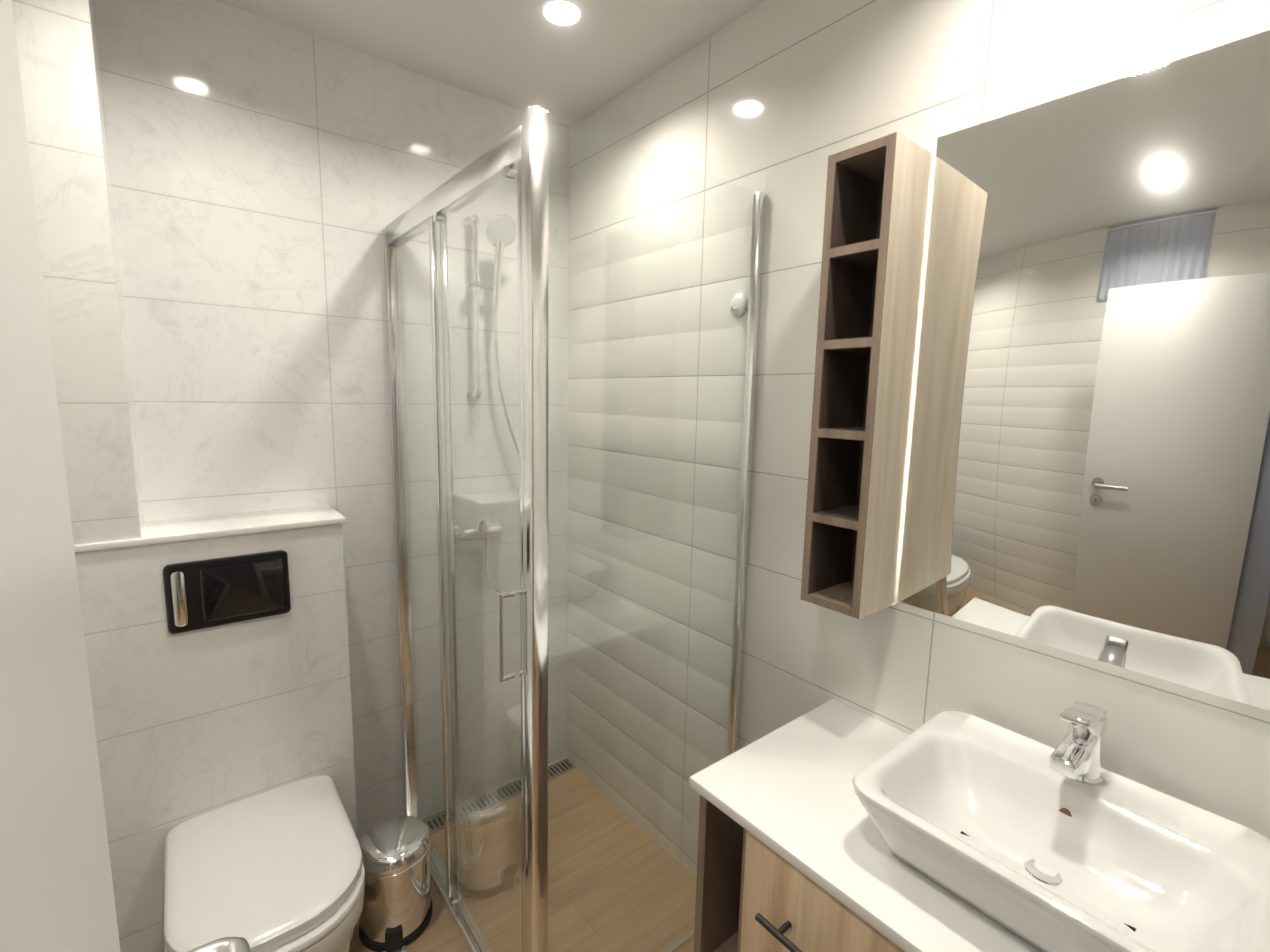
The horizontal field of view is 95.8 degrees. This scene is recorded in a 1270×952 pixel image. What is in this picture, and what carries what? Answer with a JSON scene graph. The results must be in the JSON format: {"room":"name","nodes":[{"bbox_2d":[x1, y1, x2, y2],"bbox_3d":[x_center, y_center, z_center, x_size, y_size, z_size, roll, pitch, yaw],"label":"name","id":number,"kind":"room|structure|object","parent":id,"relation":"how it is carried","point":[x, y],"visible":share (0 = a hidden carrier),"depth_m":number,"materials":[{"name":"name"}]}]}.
{"room":"bathroom","nodes":[
{"label":"bathroom","id":0,"kind":"room"},
{"bbox_2d":[12,0,357,951],"bbox_3d":[-1.107,0.055,1.404,0.678,2.435,0.221,-5,10,-38],"label":"wall","id":1,"kind":"structure","parent":0,"point":[194,724],"depth_m":1.32,"materials":[{"name":"tile"}]},
{"bbox_2d":[163,550,290,633],"bbox_3d":[-0.983,0.278,1.396,0.246,0.166,0.015,-5,10,-38],"label":"flush plate","id":2,"kind":"object","parent":1,"relation":"attached to","point":[206,593],"visible":1,"depth_m":1.38,"materials":[{"name":"glossy black plastic"},{"name":"chrome"}]},
{"bbox_2d":[163,775,364,951],"bbox_3d":[-0.838,1.050,1.323,0.360,0.386,0.493,-5,10,-38],"label":"toilet","id":3,"kind":"object","parent":1,"relation":"attached to","point":[280,869],"visible":0.96,"depth_m":1.25,"materials":[{"name":"white ceramic"}]},
{"bbox_2d":[94,0,569,841],"bbox_3d":[-0.881,0.007,1.787,1.712,2.435,0.100,-5,10,-38],"label":"wall","id":4,"kind":"structure","parent":0,"point":[270,180],"depth_m":1.62,"materials":[{"name":"tile"}]},
{"bbox_2d":[444,214,519,592],"bbox_3d":[-0.450,-0.207,1.940,0.359,1.269,0.149,-5,10,-38],"label":"fittings","id":5,"kind":"object","parent":4,"relation":"attached to","point":[496,245],"depth_m":1.87,"materials":[{"name":"silver metal"}]},
{"bbox_2d":[217,0,765,127],"bbox_3d":[0.173,-1.010,0.188,1.912,0.060,3.643,-5,10,-38],"label":"ceiling","id":6,"kind":"structure","parent":0,"point":[522,55],"depth_m":1.54,"materials":[{"name":"white paint"}]},
{"bbox_2d":[541,0,582,26],"bbox_3d":[-0.182,-1.154,1.431,0.104,0.006,0.104,-5,10,-38],"label":"recessed light","id":7,"kind":"object","parent":6,"relation":"in","point":[564,13],"visible":1,"depth_m":1.43,"materials":[{"name":"white plastic"}]},
{"bbox_2d":[350,757,695,951],"bbox_3d":[0.120,1.461,0.527,1.912,0.060,3.643,-5,10,-38],"label":"floor","id":8,"kind":"structure","parent":0,"point":[441,933],"depth_m":1.76,"materials":[{"name":"wood"}]},
{"bbox_2d":[358,816,432,951],"bbox_3d":[-0.666,1.128,1.601,0.194,0.274,0.222,-5,10,-38],"label":"pedal bin","id":9,"kind":"object","parent":8,"relation":"on","point":[396,914],"visible":0.88,"depth_m":1.54,"materials":[{"name":"silver metal"}]},
{"bbox_2d":[383,106,764,951],"bbox_3d":[-0.301,0.265,1.640,0.821,1.990,0.912,-5,10,-38],"label":"shower enclosure","id":10,"kind":"object","parent":8,"relation":"on","point":[521,150],"visible":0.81,"depth_m":1.36,"materials":[{"name":"clear glass"}]},
{"bbox_2d":[689,699,1269,951],"bbox_3d":[0.536,0.867,0.910,0.504,1.032,0.859,-5,10,-38],"label":"bathroom vanity","id":11,"kind":"object","parent":8,"relation":"on","point":[833,825],"visible":1,"depth_m":0.87,"materials":[{"name":"white ceramic"}]},
{"bbox_2d":[852,710,1269,951],"bbox_3d":[0.606,0.542,0.841,0.375,0.115,0.450,-5,10,-38],"label":"basin","id":12,"kind":"object","parent":11,"relation":"in","point":[967,821],"depth_m":0.82,"materials":[{"name":"white ceramic"}]},
{"bbox_2d":[1049,701,1108,785],"bbox_3d":[0.679,0.417,0.881,0.142,0.127,0.054,-5,10,-38],"label":"faucet","id":13,"kind":"object","parent":11,"relation":"on","point":[1077,759],"depth_m":0.88,"materials":[{"name":"silver metal"}]},
{"bbox_2d":[566,0,1269,878],"bbox_3d":[0.425,0.082,1.451,0.100,2.435,2.268,-5,10,-38],"label":"wall","id":14,"kind":"structure","parent":0,"point":[776,102],"depth_m":1.44,"materials":[{"name":"white tile"}]},
{"bbox_2d":[730,293,747,316],"bbox_3d":[0.261,-0.445,1.491,0.033,0.060,0.060,-5,10,-38],"label":"hook","id":15,"kind":"object","parent":14,"relation":"attached to","point":[741,304],"depth_m":1.49,"materials":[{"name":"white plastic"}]},
{"bbox_2d":[800,132,935,618],"bbox_3d":[0.466,-0.172,1.155,0.167,0.880,0.134,-5,10,-38],"label":"shelf","id":16,"kind":"object","parent":14,"relation":"attached to","point":[878,202],"visible":0.98,"depth_m":1.12,"materials":[{"name":"brown wood"}]},
{"bbox_2d":[897,30,1269,710],"bbox_3d":[0.740,-0.152,0.920,0.035,0.895,0.560,-5,10,-38],"label":"mirror","id":17,"kind":"object","parent":14,"relation":"attached to","point":[1089,468],"visible":0.98,"depth_m":0.89,"materials":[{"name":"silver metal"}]},
{"bbox_3d":[0.466,0.265,0.122,1.712,2.435,0.120,-5,10,-38],"label":"wall","id":18,"kind":"structure","parent":0,"visible":0},
{"bbox_2d":[0,0,120,951],"bbox_3d":[-0.188,0.459,0.161,0.040,1.997,0.699,-5,10,-38],"label":"door leaf","id":19,"kind":"structure","parent":18,"relation":"in","point":[56,889],"depth_m":0.30,"materials":[{"name":"white"}]},
{"bbox_2d":[125,936,250,951],"bbox_3d":[-0.326,0.403,0.328,0.194,0.142,0.172,-5,10,-38],"label":"door handle","id":20,"kind":"object","parent":19,"relation":"attached to","point":[233,944],"depth_m":0.41,"materials":[{"name":"silver metal"}]}
]}

